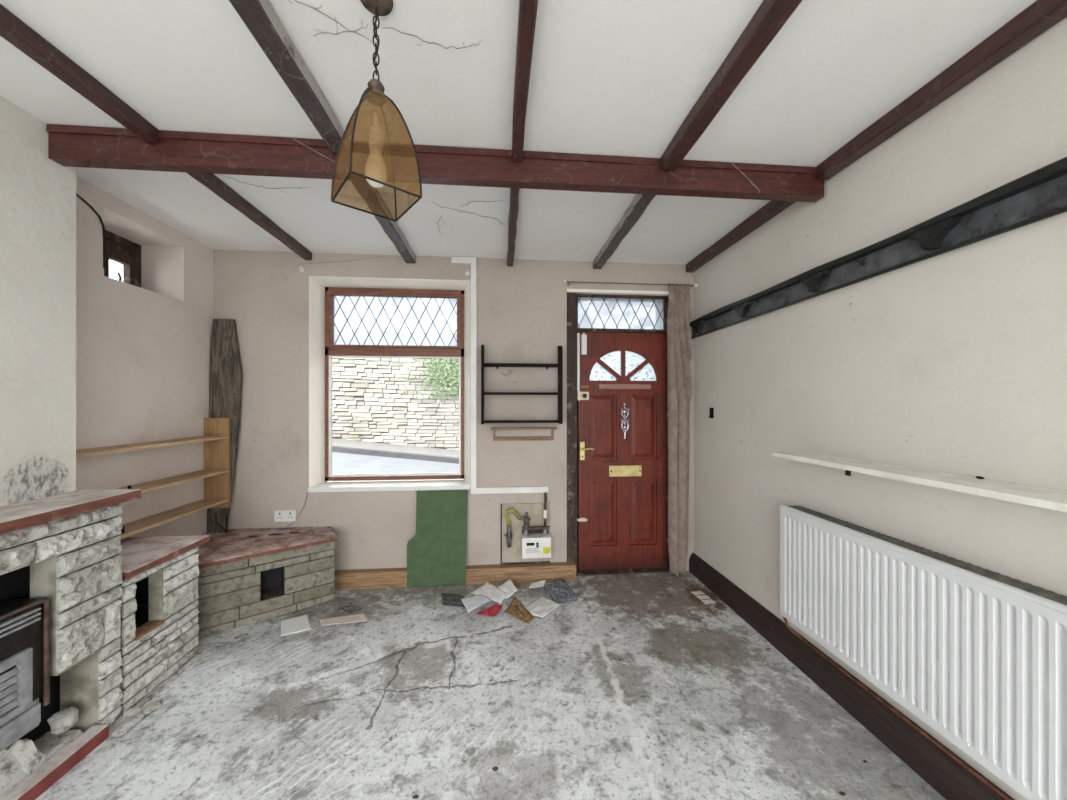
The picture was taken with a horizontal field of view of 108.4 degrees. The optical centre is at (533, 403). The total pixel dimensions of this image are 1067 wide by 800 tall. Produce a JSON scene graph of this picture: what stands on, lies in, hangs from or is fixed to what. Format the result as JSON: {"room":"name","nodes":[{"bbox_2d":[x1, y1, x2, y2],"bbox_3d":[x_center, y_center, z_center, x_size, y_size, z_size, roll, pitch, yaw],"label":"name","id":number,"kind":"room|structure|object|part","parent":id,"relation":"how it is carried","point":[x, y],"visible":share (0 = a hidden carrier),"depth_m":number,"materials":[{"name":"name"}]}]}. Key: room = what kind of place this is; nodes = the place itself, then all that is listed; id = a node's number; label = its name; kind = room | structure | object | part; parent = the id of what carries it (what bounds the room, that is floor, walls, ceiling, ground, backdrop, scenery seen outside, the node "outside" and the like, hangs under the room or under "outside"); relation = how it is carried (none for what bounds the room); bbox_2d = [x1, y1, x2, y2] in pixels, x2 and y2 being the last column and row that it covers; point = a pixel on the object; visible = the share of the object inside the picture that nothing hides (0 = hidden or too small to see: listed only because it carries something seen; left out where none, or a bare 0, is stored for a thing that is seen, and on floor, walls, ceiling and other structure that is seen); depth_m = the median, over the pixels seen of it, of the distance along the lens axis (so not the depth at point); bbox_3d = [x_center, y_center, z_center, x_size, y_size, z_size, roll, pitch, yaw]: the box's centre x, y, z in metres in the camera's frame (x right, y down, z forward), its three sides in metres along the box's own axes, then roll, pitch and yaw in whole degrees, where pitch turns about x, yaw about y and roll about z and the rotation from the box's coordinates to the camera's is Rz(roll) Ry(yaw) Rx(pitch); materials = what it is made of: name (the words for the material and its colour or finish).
{"room":"living room","nodes":[
{"label":"living room","id":0,"kind":"room"},
{"bbox_2d":[0,95,75,506],"bbox_3d":[-2.108,0.117,0.963,0.277,2.565,1.479,0,0,-5],"label":"wall","id":1,"kind":"structure","parent":0,"point":[38,193],"depth_m":1.56,"materials":[{"name":"paint"}]},
{"bbox_2d":[76,176,213,536],"bbox_3d":[-2.400,0.117,0.397,0.400,2.565,5.000,0,0,-5],"label":"wall","id":2,"kind":"structure","parent":0,"point":[143,353],"depth_m":2.34,"materials":[{"name":"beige paint"}]},
{"bbox_2d":[76,194,105,268],"bbox_3d":[-2.334,-0.910,2.016,0.012,0.339,0.179,0,0,-5],"label":"cable","id":3,"kind":"object","parent":2,"relation":"attached to","point":[80,197],"visible":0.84,"depth_m":2.09,"materials":[{"name":"plastic"}]},
{"bbox_2d":[104,230,140,287],"bbox_3d":[-2.642,-0.887,2.344,0.076,0.371,0.529,0,0,-5],"label":"window","id":4,"kind":"structure","parent":2,"relation":"in","point":[118,249],"depth_m":2.51,"materials":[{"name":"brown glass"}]},
{"bbox_3d":[-2.660,-1.000,2.336,0.022,0.059,0.429,0,0,-5],"label":"panel","id":5,"kind":"part","parent":4,"relation":"part of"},
{"bbox_2d":[76,418,229,538],"bbox_3d":[-2.270,0.431,2.266,0.173,0.657,1.136,0,0,-5],"label":"bookshelf","id":6,"kind":"object","parent":2,"relation":"attached to","point":[216,438],"visible":0.7,"depth_m":2.62,"materials":[{"name":"brown wood"}]},
{"bbox_3d":[-2.269,0.242,2.255,0.173,0.018,1.114,0,0,-5],"label":"shelf","id":7,"kind":"part","parent":6,"relation":"part of","materials":[{"name":"brown wood"}]},
{"bbox_3d":[-2.269,0.700,2.255,0.173,0.018,1.114,0,0,-5],"label":"shelf","id":8,"kind":"part","parent":6,"relation":"part of","materials":[{"name":"brown wood"}]},
{"bbox_3d":[-2.269,0.488,2.255,0.173,0.018,1.114,0,0,-5],"label":"shelf","id":9,"kind":"part","parent":6,"relation":"part of","materials":[{"name":"brown wood"}]},
{"bbox_3d":[-2.320,0.431,2.822,0.170,0.657,0.020,0,0,-5],"label":"panel","id":10,"kind":"part","parent":6,"relation":"part of","materials":[{"name":"brown wood"}]},
{"bbox_2d":[375,479,451,480],"bbox_3d":[1.396,-0.750,3.579,8.607,6.100,0.011,0,0,-5],"label":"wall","id":11,"kind":"structure","parent":0,"point":[436,479],"depth_m":3.37,"materials":[{"name":"paint"}]},
{"bbox_2d":[214,250,693,570],"bbox_3d":[-0.675,0.117,3.224,4.520,2.565,0.340,0,0,-5],"label":"wall","id":12,"kind":"structure","parent":0,"point":[522,307],"depth_m":3.03,"materials":[{"name":"beige paint"}]},
{"bbox_2d":[274,510,296,521],"bbox_3d":[-1.896,0.855,2.941,0.155,0.085,0.016,0,0,-5],"label":"wall socket","id":13,"kind":"object","parent":12,"relation":"attached to","point":[279,515],"visible":1,"depth_m":2.94,"materials":[{"name":"white plastic"}]},
{"bbox_2d":[286,490,307,526],"bbox_3d":[-1.810,0.800,2.948,0.160,0.281,0.009,0,0,-7],"label":"cable","id":14,"kind":"object","parent":12,"relation":"attached to","point":[307,490],"visible":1,"depth_m":2.95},
{"bbox_2d":[307,256,381,263],"bbox_3d":[-1.474,-1.110,2.967,0.630,0.083,0.007,0,0,-4],"label":"cobweb","id":15,"kind":"object","parent":12,"relation":"attached to","point":[379,256],"visible":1,"depth_m":2.96},
{"bbox_2d":[308,276,469,491],"bbox_3d":[-1.130,-0.155,3.174,1.229,1.660,0.362,0,0,-5],"label":"window","id":16,"kind":"structure","parent":12,"relation":"in","point":[336,304],"depth_m":3.20,"materials":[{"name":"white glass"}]},
{"bbox_3d":[-1.124,0.658,3.104,1.225,0.033,0.221,0,0,-5],"label":"sill","id":17,"kind":"part","parent":16,"relation":"part of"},
{"bbox_3d":[-1.154,-0.698,3.245,1.030,0.445,0.004,0,0,-5],"label":"leaded pane","id":18,"kind":"part","parent":16,"relation":"part of","materials":[{"name":"clear glass"}]},
{"bbox_2d":[334,562,575,589],"bbox_3d":[-0.610,1.343,3.017,1.900,0.115,0.081,0,0,-5],"label":"baseboard","id":19,"kind":"structure","parent":12,"relation":"attached to","point":[552,571],"depth_m":3.00,"materials":[{"name":"brown wood"}]},
{"bbox_2d":[452,256,547,493],"bbox_3d":[-0.264,-0.225,3.076,0.768,1.874,0.024,0,0,-5],"label":"cable trunking","id":20,"kind":"object","parent":12,"relation":"attached to","point":[472,261],"visible":1,"depth_m":3.05,"materials":[{"name":"white plastic"}]},
{"bbox_2d":[481,345,562,423],"bbox_3d":[-0.092,-0.159,3.028,0.627,0.627,0.149,0,0,-5],"label":"shelf","id":21,"kind":"object","parent":12,"relation":"attached to","point":[559,365],"visible":1,"depth_m":2.98,"materials":[{"name":"black wood"}]},
{"bbox_3d":[-0.396,-0.159,3.002,0.017,0.627,0.149,0,0,-5],"label":"panel","id":22,"kind":"part","parent":21,"relation":"part of","materials":[{"name":"black wood"}]},
{"bbox_3d":[-0.093,0.138,3.032,0.592,0.016,0.141,0,0,-5],"label":"shelf","id":23,"kind":"part","parent":21,"relation":"part of","materials":[{"name":"black wood"}]},
{"bbox_3d":[-0.093,-0.082,3.032,0.592,0.016,0.141,0,0,-5],"label":"shelf","id":24,"kind":"part","parent":21,"relation":"part of","materials":[{"name":"black wood"}]},
{"bbox_3d":[-0.093,-0.305,3.032,0.592,0.016,0.141,0,0,-5],"label":"shelf","id":25,"kind":"part","parent":21,"relation":"part of","materials":[{"name":"black wood"}]},
{"bbox_3d":[0.211,-0.159,3.054,0.017,0.627,0.149,0,0,-5],"label":"panel","id":26,"kind":"part","parent":21,"relation":"part of","materials":[{"name":"black wood"}]},
{"bbox_2d":[491,427,556,440],"bbox_3d":[-0.076,0.240,3.079,0.530,0.104,0.049,0,0,-5],"label":"key rack","id":27,"kind":"object","parent":12,"relation":"attached to","point":[552,429],"visible":1,"depth_m":3.08,"materials":[{"name":"brown wood"}]},
{"bbox_3d":[-0.079,0.277,3.093,0.486,0.030,0.021,0,0,-5],"label":"rail","id":28,"kind":"part","parent":27,"relation":"part of","materials":[{"name":"brown wood"}]},
{"bbox_3d":[-0.076,0.196,3.079,0.530,0.016,0.049,0,0,-5],"label":"rail","id":29,"kind":"part","parent":27,"relation":"part of","materials":[{"name":"brown wood"}]},
{"bbox_2d":[500,503,549,564],"bbox_3d":[-0.065,1.040,3.095,0.400,0.480,0.022,0,0,-5],"label":"board","id":30,"kind":"object","parent":12,"relation":"attached to","point":[512,555],"visible":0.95,"depth_m":3.09,"materials":[{"name":"wood"}]},
{"bbox_2d":[504,492,550,558],"bbox_3d":[-0.050,0.949,3.038,0.366,0.490,0.131,0,0,-5],"label":"gas meter","id":31,"kind":"object","parent":12,"relation":"attached to","point":[535,540],"visible":1,"depth_m":3.00,"materials":[{"name":"white plastic"}]},
{"bbox_3d":[0.015,1.024,3.086,0.213,0.071,0.008,0,0,-5],"label":"plate","id":32,"kind":"part","parent":31,"relation":"part of","materials":[{"name":"metal"}]},
{"bbox_3d":[0.020,1.116,3.033,0.226,0.156,0.100,0,0,-5],"label":"casing","id":33,"kind":"part","parent":31,"relation":"part of","materials":[{"name":"white plastic"}]},
{"bbox_2d":[567,289,669,575],"bbox_3d":[0.707,0.234,3.267,0.891,2.343,0.210,0,0,-5],"label":"door frame","id":34,"kind":"structure","parent":12,"relation":"attached to","point":[572,294],"depth_m":3.16,"materials":[{"name":"wood"}]},
{"bbox_2d":[578,297,663,328],"bbox_3d":[0.738,-0.761,3.253,0.749,0.270,0.012,0,0,-5],"label":"window","id":35,"kind":"structure","parent":12,"relation":"in","point":[603,313],"depth_m":3.25,"materials":[{"name":"clear glass"}]},
{"bbox_2d":[577,332,665,570],"bbox_3d":[0.740,0.393,3.228,0.770,1.986,0.105,0,0,-5],"label":"door","id":36,"kind":"structure","parent":12,"relation":"in","point":[621,377],"depth_m":3.24,"materials":[{"name":"red paint"}]},
{"bbox_3d":[0.406,0.391,3.202,0.036,0.151,0.008,0,0,-5],"label":"handle plate","id":37,"kind":"part","parent":36,"relation":"part of","materials":[{"name":"gold metal"}]},
{"bbox_3d":[0.756,-0.329,3.263,0.604,0.265,0.004,0,0,-5],"label":"fan pane","id":38,"kind":"part","parent":36,"relation":"part of","materials":[{"name":"clear glass"}]},
{"bbox_3d":[0.768,-0.146,3.228,0.442,0.039,0.018,0,0,-5],"label":"drip moulding","id":39,"kind":"part","parent":36,"relation":"part of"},
{"bbox_3d":[0.772,0.562,3.233,0.276,0.089,0.008,0,0,-5],"label":"letter plate","id":40,"kind":"part","parent":36,"relation":"part of","materials":[{"name":"gold metal"}]},
{"bbox_2d":[563,281,697,286],"bbox_3d":[0.788,-0.972,3.135,1.111,0.031,0.085,0,0,-5],"label":"curtain rod","id":41,"kind":"object","parent":12,"relation":"attached to","point":[569,282],"visible":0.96,"depth_m":3.10,"materials":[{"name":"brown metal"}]},
{"bbox_2d":[667,283,692,575],"bbox_3d":[1.185,0.195,3.121,0.197,2.360,0.103,0,0,-5],"label":"curtain","id":42,"kind":"object","parent":41,"relation":"hanging from","point":[679,343],"visible":1,"depth_m":3.12,"materials":[{"name":"fabric"}]},
{"bbox_2d":[36,571,945,799],"bbox_3d":[-0.461,1.460,0.733,4.520,0.120,5.340,0,0,-5],"label":"floor","id":43,"kind":"structure","parent":0,"point":[424,696],"depth_m":1.73,"materials":[{"name":"concrete"}]},
{"bbox_2d":[0,730,83,797],"bbox_3d":[-1.888,1.319,1.095,0.164,0.163,1.057,0,0,-5],"label":"hearth","id":44,"kind":"object","parent":43,"relation":"on","point":[19,760],"visible":0.73,"depth_m":1.44,"materials":[{"name":"stone"}]},
{"bbox_2d":[47,706,78,733],"bbox_3d":[-1.908,1.284,1.562,0.090,0.077,0.080,0,0,-5],"label":"chunk","id":45,"kind":"object","parent":44,"relation":"on","point":[63,720],"visible":1,"depth_m":1.54,"materials":[{"name":"stone"}]},
{"bbox_2d":[0,725,108,799],"bbox_3d":[-1.770,1.373,1.095,0.060,0.055,1.045,0,0,-5],"label":"kerb","id":46,"kind":"object","parent":43,"relation":"on","point":[44,777],"visible":1,"depth_m":1.45,"materials":[{"name":"stone"}]},
{"bbox_2d":[0,489,140,742],"bbox_3d":[-1.857,0.893,1.088,0.244,1.013,1.325,0,0,-5],"label":"fireplace","id":47,"kind":"object","parent":43,"relation":"on","point":[64,549],"visible":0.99,"depth_m":1.56,"materials":[{"name":"stone"}]},
{"bbox_2d":[0,598,49,751],"bbox_3d":[-1.885,0.964,1.114,0.169,0.473,0.686,0,0,-5],"label":"fire","id":48,"kind":"object","parent":47,"relation":"in","point":[24,623],"visible":1,"depth_m":1.38,"materials":[{"name":"metal"}]},
{"bbox_2d":[0,648,32,724],"bbox_3d":[-1.810,0.992,1.127,0.016,0.207,0.554,0,0,-5],"label":"grille","id":49,"kind":"object","parent":48,"relation":"attached to","point":[16,667],"depth_m":1.36,"materials":[{"name":"silver metal"}]},
{"bbox_3d":[-1.889,1.149,1.114,0.156,0.103,0.642,0,0,-5],"label":"panel","id":50,"kind":"part","parent":48,"relation":"part of","materials":[{"name":"silver metal"}]},
{"bbox_2d":[111,713,143,736],"bbox_3d":[-1.750,1.381,1.656,0.067,0.031,0.111,0,0,5],"label":"chunk","id":51,"kind":"object","parent":43,"relation":"on","point":[127,723],"visible":1,"depth_m":1.64,"materials":[{"name":"stone"}]},
{"bbox_2d":[122,707,140,720],"bbox_3d":[-1.794,1.379,1.713,0.059,0.034,0.060,0,0,36],"label":"chunk","id":52,"kind":"object","parent":43,"relation":"on","point":[133,711],"visible":0.83,"depth_m":1.71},
{"bbox_2d":[141,700,162,714],"bbox_3d":[-1.744,1.385,1.755,0.058,0.025,0.079,0,0,-5],"label":"chunk","id":53,"kind":"object","parent":43,"relation":"on","point":[153,706],"visible":0.98,"depth_m":1.75,"materials":[{"name":"stone"}]},
{"bbox_2d":[118,535,209,714],"bbox_3d":[-2.086,1.077,1.955,0.488,0.645,0.484,0,0,-5],"label":"stone plinth","id":54,"kind":"object","parent":43,"relation":"on","point":[160,628],"visible":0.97,"depth_m":1.94,"materials":[{"name":"grey stone"}]},
{"bbox_2d":[134,650,206,707],"bbox_3d":[-1.836,1.393,1.966,0.039,0.018,0.420,0,0,-5],"label":"debris","id":55,"kind":"object","parent":43,"relation":"on","point":[166,683],"visible":0.97,"depth_m":1.93,"materials":[{"name":"stone"}]},
{"bbox_2d":[196,526,337,638],"bbox_3d":[-1.883,1.173,2.580,0.999,0.454,0.733,0,0,-5],"label":"stone bench","id":56,"kind":"object","parent":43,"relation":"on","point":[243,580],"visible":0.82,"depth_m":2.54,"materials":[{"name":"stone"}]},
{"bbox_2d":[215,514,227,532],"bbox_3d":[-2.270,0.868,2.798,0.083,0.140,0.026,0,0,-12],"label":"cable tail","id":57,"kind":"object","parent":56,"relation":"on","point":[216,522],"visible":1,"depth_m":2.80,"materials":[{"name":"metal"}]},
{"bbox_2d":[207,319,242,532],"bbox_3d":[-2.297,0.154,2.868,0.216,1.579,0.069,0,0,-5],"label":"plank","id":58,"kind":"object","parent":56,"relation":"on","point":[225,371],"visible":0.72,"depth_m":2.86,"materials":[{"name":"wood"}]},
{"bbox_2d":[281,614,311,635],"bbox_3d":[-1.500,1.395,2.434,0.161,0.004,0.224,0,0,-33],"label":"card","id":59,"kind":"object","parent":43,"relation":"on","point":[301,623],"visible":1,"depth_m":2.42,"materials":[{"name":"white"}]},
{"bbox_2d":[320,613,368,625],"bbox_3d":[-1.211,1.375,2.467,0.283,0.038,0.126,0,0,-26],"label":"letter","id":60,"kind":"object","parent":43,"relation":"on","point":[362,617],"visible":1,"depth_m":2.46,"materials":[{"name":"paper"}]},
{"bbox_2d":[338,603,361,612],"bbox_3d":[-1.253,1.394,2.630,0.143,0.006,0.082,0,0,30],"label":"photo card","id":61,"kind":"object","parent":43,"relation":"on","point":[349,608],"visible":1,"depth_m":2.62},
{"bbox_2d":[407,490,467,586],"bbox_3d":[-0.745,1.037,2.986,0.458,0.719,0.068,0,0,-5],"label":"board","id":62,"kind":"object","parent":43,"relation":"on","point":[436,554],"visible":1,"depth_m":2.98,"materials":[{"name":"wood"}]},
{"bbox_2d":[441,593,464,606],"bbox_3d":[-0.558,1.385,2.718,0.272,0.026,0.121,0,0,16],"label":"packet","id":63,"kind":"object","parent":43,"relation":"on","point":[447,598],"visible":0.88,"depth_m":2.70,"materials":[{"name":"paper"}]},
{"bbox_2d":[461,594,491,611],"bbox_3d":[-0.422,1.347,2.625,0.179,0.008,0.207,0,0,41],"label":"envelope","id":64,"kind":"object","parent":63,"relation":"on","point":[470,603],"visible":1,"depth_m":2.63,"materials":[{"name":"paper"}]},
{"bbox_2d":[471,582,507,602],"bbox_3d":[-0.290,1.357,2.773,0.277,0.016,0.177,0,0,36],"label":"letter","id":65,"kind":"object","parent":43,"relation":"on","point":[488,590],"visible":0.94,"depth_m":2.77,"materials":[{"name":"white paper"}]},
{"bbox_2d":[498,579,517,598],"bbox_3d":[-0.186,1.350,2.819,0.136,0.026,0.214,0,0,-28],"label":"letter","id":66,"kind":"object","parent":65,"relation":"on","point":[508,587],"visible":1,"depth_m":2.81,"materials":[{"name":"white paper"}]},
{"bbox_2d":[476,605,502,615],"bbox_3d":[-0.296,1.387,2.603,0.135,0.007,0.154,0,0,19],"label":"leaflet","id":67,"kind":"object","parent":43,"relation":"on","point":[493,610],"visible":1,"depth_m":2.58,"materials":[{"name":"paper"}]},
{"bbox_2d":[503,597,535,622],"bbox_3d":[-0.119,1.375,2.555,0.148,0.030,0.293,0,0,-31],"label":"leaflet","id":68,"kind":"object","parent":43,"relation":"on","point":[515,608],"visible":1,"depth_m":2.55,"materials":[{"name":"paper"}]},
{"bbox_2d":[529,586,545,597],"bbox_3d":[0.028,1.385,2.833,0.140,0.014,0.160,0,0,-5],"label":"leaflet","id":69,"kind":"object","parent":43,"relation":"on","point":[537,592],"visible":0.95,"depth_m":2.82,"materials":[{"name":"paper"}]},
{"bbox_2d":[529,580,545,587],"bbox_3d":[0.032,1.362,2.908,0.157,0.010,0.083,0,0,-15],"label":"leaflet","id":70,"kind":"object","parent":69,"relation":"on","point":[539,583],"visible":1,"depth_m":2.91,"materials":[{"name":"white paper"}]},
{"bbox_2d":[525,595,559,617],"bbox_3d":[0.051,1.380,2.616,0.172,0.004,0.269,0,0,37],"label":"printed form","id":71,"kind":"object","parent":43,"relation":"on","point":[543,605],"visible":1,"depth_m":2.62,"materials":[{"name":"paper"}]},
{"bbox_2d":[544,579,577,602],"bbox_3d":[0.187,1.365,2.823,0.179,0.031,0.296,0,0,-17],"label":"magazine","id":72,"kind":"object","parent":43,"relation":"on","point":[559,590],"visible":1,"depth_m":2.79,"materials":[{"name":"paper"}]},
{"bbox_2d":[691,591,704,594],"bbox_3d":[1.215,1.396,2.845,0.088,0.002,0.052,0,0,-12],"label":"paper slip","id":73,"kind":"object","parent":43,"relation":"on","point":[693,592],"visible":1,"depth_m":2.85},
{"bbox_2d":[696,595,709,598],"bbox_3d":[1.226,1.395,2.783,0.088,0.003,0.052,0,0,-12],"label":"paper slip","id":74,"kind":"object","parent":43,"relation":"on","point":[698,596],"visible":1,"depth_m":2.78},
{"bbox_2d":[701,599,715,603],"bbox_3d":[1.238,1.396,2.722,0.088,0.003,0.052,0,0,-12],"label":"paper slip","id":75,"kind":"object","parent":43,"relation":"on","point":[708,601],"visible":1,"depth_m":2.72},
{"bbox_2d":[0,0,1036,264],"bbox_3d":[-0.461,-1.240,0.733,4.520,0.150,5.340,0,0,-5],"label":"ceiling","id":76,"kind":"structure","parent":0,"point":[608,77],"depth_m":1.44,"materials":[{"name":"paint"}]},
{"bbox_2d":[0,4,157,142],"bbox_3d":[-1.470,-1.134,-0.096,0.062,0.058,3.460,0,0,-5],"label":"ceiling beam","id":77,"kind":"structure","parent":76,"relation":"attached to","point":[15,31],"depth_m":1.31,"materials":[{"name":"wood"}]},
{"bbox_2d":[186,172,311,259],"bbox_3d":[-1.678,-1.134,2.329,0.062,0.058,1.269,0,0,-5],"label":"ceiling beam","id":78,"kind":"structure","parent":76,"relation":"attached to","point":[212,182],"depth_m":2.23,"materials":[{"name":"wood"}]},
{"bbox_2d":[220,174,305,192],"bbox_3d":[-1.405,-1.157,2.049,0.408,0.008,0.101,0,0,-17],"label":"crack","id":79,"kind":"object","parent":76,"relation":"attached to","point":[220,174],"visible":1,"depth_m":2.05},
{"bbox_2d":[229,0,348,152],"bbox_3d":[-0.703,-1.134,-0.030,0.086,0.058,3.460,0,0,-5],"label":"ceiling beam","id":80,"kind":"structure","parent":76,"relation":"attached to","point":[260,18],"depth_m":1.27,"materials":[{"name":"wood"}]},
{"bbox_2d":[288,0,371,41],"bbox_3d":[-0.621,-1.158,1.151,0.267,0.008,0.054,0,0,-42],"label":"crack","id":81,"kind":"object","parent":76,"relation":"attached to","point":[288,0],"visible":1,"depth_m":1.14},
{"bbox_2d":[313,18,367,36],"bbox_3d":[-0.601,-1.158,1.181,0.189,0.007,0.051,0,0,8],"label":"cobweb","id":82,"kind":"object","parent":76,"relation":"attached to","point":[335,18],"visible":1,"depth_m":1.20},
{"bbox_2d":[331,0,421,221],"bbox_3d":[-0.450,-0.873,1.100,0.192,0.582,0.192,0,0,-41],"label":"pendant lamp","id":83,"kind":"object","parent":76,"relation":"hanging from","point":[375,171],"visible":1,"depth_m":1.09,"materials":[{"name":"glass"}]},
{"bbox_3d":[-0.450,-1.025,1.100,0.015,0.221,0.015,0,0,30],"label":"chain","id":84,"kind":"part","parent":83,"relation":"part of","materials":[{"name":"metal"}]},
{"bbox_3d":[-0.450,-0.678,1.100,0.062,0.112,0.062,0,0,-5],"label":"bulb","id":85,"kind":"part","parent":83,"relation":"part of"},
{"bbox_3d":[-0.450,-0.734,1.100,0.192,0.303,0.192,0,0,-41],"label":"lead frame","id":86,"kind":"part","parent":83,"relation":"part of","materials":[{"name":"metal"}]},
{"bbox_2d":[351,180,415,263],"bbox_3d":[-0.911,-1.134,2.394,0.085,0.058,1.269,0,0,-5],"label":"ceiling beam","id":87,"kind":"structure","parent":76,"relation":"attached to","point":[370,194],"depth_m":2.31,"materials":[{"name":"wood"}]},
{"bbox_2d":[387,27,480,48],"bbox_3d":[-0.320,-1.158,1.228,0.304,0.008,0.052,0,0,-9],"label":"crack","id":88,"kind":"object","parent":76,"relation":"attached to","point":[387,27],"visible":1,"depth_m":1.24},
{"bbox_2d":[47,124,823,201],"bbox_3d":[-0.295,-1.093,1.776,3.467,0.138,0.065,0,0,-5],"label":"ceiling beam","id":89,"kind":"structure","parent":76,"relation":"attached to","point":[68,145],"depth_m":1.74,"materials":[{"name":"wood"}]},
{"bbox_2d":[293,138,349,169],"bbox_3d":[-0.927,-1.092,1.685,0.242,0.128,0.004,0,0,-5],"label":"cobweb","id":90,"kind":"object","parent":89,"relation":"attached to","point":[293,138],"visible":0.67,"depth_m":1.68},
{"bbox_2d":[730,162,759,192],"bbox_3d":[1.021,-1.091,1.853,0.153,0.141,0.007,0,0,-7],"label":"cobweb","id":91,"kind":"object","parent":89,"relation":"attached to","point":[730,162],"visible":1,"depth_m":1.85},
{"bbox_2d":[432,201,503,224],"bbox_3d":[-0.375,-1.158,2.355,0.509,0.008,0.063,0,0,-33],"label":"crack","id":92,"kind":"object","parent":76,"relation":"attached to","point":[432,201],"visible":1,"depth_m":2.33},
{"bbox_2d":[460,200,500,206],"bbox_3d":[-0.304,-1.158,2.202,0.288,0.008,0.059,0,0,14],"label":"cobweb","id":93,"kind":"object","parent":76,"relation":"attached to","point":[498,200],"visible":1,"depth_m":2.20},
{"bbox_2d":[507,188,519,266],"bbox_3d":[-0.135,-1.134,2.461,0.056,0.058,1.269,0,0,-5],"label":"ceiling beam","id":94,"kind":"structure","parent":76,"relation":"attached to","point":[514,192],"depth_m":2.37,"materials":[{"name":"wood"}]},
{"bbox_2d":[512,0,537,161],"bbox_3d":[0.073,-1.134,0.036,0.056,0.058,3.460,0,0,-5],"label":"ceiling beam","id":95,"kind":"structure","parent":76,"relation":"attached to","point":[527,13],"depth_m":1.28,"materials":[{"name":"wood"}]},
{"bbox_2d":[593,194,655,268],"bbox_3d":[0.576,-1.134,2.522,0.081,0.058,1.269,0,0,-5],"label":"ceiling beam","id":96,"kind":"structure","parent":76,"relation":"attached to","point":[640,202],"depth_m":2.43,"materials":[{"name":"wood"}]},
{"bbox_2d":[660,0,801,170],"bbox_3d":[0.784,-1.134,0.097,0.081,0.058,3.460,0,0,-5],"label":"ceiling beam","id":97,"kind":"structure","parent":76,"relation":"attached to","point":[771,16],"depth_m":1.30,"materials":[{"name":"wood"}]},
{"bbox_2d":[686,200,794,272],"bbox_3d":[1.357,-1.131,2.589,0.071,0.063,1.269,0,0,-5],"label":"ceiling beam","id":98,"kind":"structure","parent":76,"relation":"attached to","point":[771,209],"depth_m":2.50,"materials":[{"name":"wood"}]},
{"bbox_2d":[816,0,1066,179],"bbox_3d":[1.565,-1.131,0.164,0.072,0.063,3.460,0,0,-5],"label":"ceiling beam","id":99,"kind":"structure","parent":76,"relation":"attached to","point":[1041,15],"depth_m":1.32,"materials":[{"name":"wood"}]},
{"bbox_2d":[694,17,1066,799],"bbox_3d":[1.680,0.117,0.746,0.250,2.565,5.000,0,0,-5],"label":"wall","id":100,"kind":"structure","parent":0,"point":[954,361],"depth_m":1.52,"materials":[{"name":"beige paint"}]},
{"bbox_2d":[710,408,713,417],"bbox_3d":[1.359,0.068,2.940,0.014,0.080,0.037,0,0,-5],"label":"switch plate","id":101,"kind":"object","parent":100,"relation":"attached to","point":[711,409],"visible":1,"depth_m":2.93,"materials":[{"name":"black plastic"}]},
{"bbox_2d":[689,553,1013,799],"bbox_3d":[1.526,1.323,0.832,0.041,0.155,4.797,0,0,-5],"label":"baseboard","id":102,"kind":"structure","parent":100,"relation":"attached to","point":[949,778],"depth_m":1.69,"materials":[{"name":"wood"}]},
{"bbox_2d":[785,620,1011,799],"bbox_3d":[1.544,1.206,0.283,0.042,0.065,3.660,0,0,-5],"label":"copper pipe","id":103,"kind":"object","parent":102,"relation":"on","point":[940,746],"visible":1,"depth_m":1.48,"materials":[{"name":"metal"}]},
{"bbox_2d":[689,157,1066,338],"bbox_3d":[1.435,-0.619,1.777,0.062,0.148,2.896,0,0,-5],"label":"rail","id":104,"kind":"object","parent":100,"relation":"attached to","point":[1040,194],"visible":1,"depth_m":1.42,"materials":[{"name":"metal"}]},
{"bbox_2d":[773,452,1066,511],"bbox_3d":[1.404,0.290,1.233,0.216,0.084,1.518,0,0,-5],"label":"wall shelf","id":105,"kind":"object","parent":100,"relation":"attached to","point":[1049,498],"visible":0.99,"depth_m":1.26,"materials":[{"name":"wood"}]},
{"bbox_2d":[780,505,1066,799],"bbox_3d":[1.434,0.859,1.495,0.112,0.634,1.230,0,0,-5],"label":"radiator","id":106,"kind":"object","parent":100,"relation":"attached to","point":[977,654],"visible":1,"depth_m":1.31,"materials":[{"name":"metal"}]},
{"bbox_2d":[788,506,1066,605],"bbox_3d":[1.439,0.550,1.480,0.088,0.008,1.192,0,0,-5],"label":"grille","id":107,"kind":"object","parent":106,"relation":"attached to","point":[894,545],"depth_m":1.41,"materials":[{"name":"metal"}]},
{"label":"outside","id":108,"kind":"structure","parent":0,"visible":0},
{"bbox_2d":[332,438,458,457],"bbox_3d":[-0.731,1.326,8.529,28.000,3.324,1.280,0,0,-5],"label":"pavement","id":109,"kind":"structure","parent":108,"point":[335,441],"depth_m":8.21,"materials":[{"name":"concrete"}]},
{"bbox_2d":[332,331,458,449],"bbox_3d":[-2.099,0.181,9.079,15.368,3.895,0.469,0,0,-5],"label":"wall","id":110,"kind":"structure","parent":109,"relation":"on","point":[370,404],"depth_m":8.78,"materials":[{"name":"stone"}]},
{"bbox_2d":[392,358,458,401],"bbox_3d":[-1.997,-0.692,8.736,2.385,1.356,0.156,0,0,-5],"label":"ivy","id":111,"kind":"object","parent":110,"relation":"attached to","point":[454,374],"visible":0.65,"depth_m":8.72,"materials":[{"name":"green plant"}]},
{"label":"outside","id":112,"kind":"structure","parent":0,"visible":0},
{"bbox_2d":[332,452,458,480],"bbox_3d":[-0.480,1.380,5.599,28.000,3.224,4.320,0,0,-5],"label":"road","id":113,"kind":"structure","parent":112,"point":[342,463],"depth_m":6.76,"materials":[{"name":"asphalt"}]},
{"bbox_2d":[332,446,458,463],"bbox_3d":[-0.670,1.330,7.821,28.000,3.324,0.140,0,0,-5],"label":"kerb","id":114,"kind":"object","parent":113,"relation":"on","point":[340,449],"depth_m":7.59,"materials":[{"name":"stone"}]}
]}

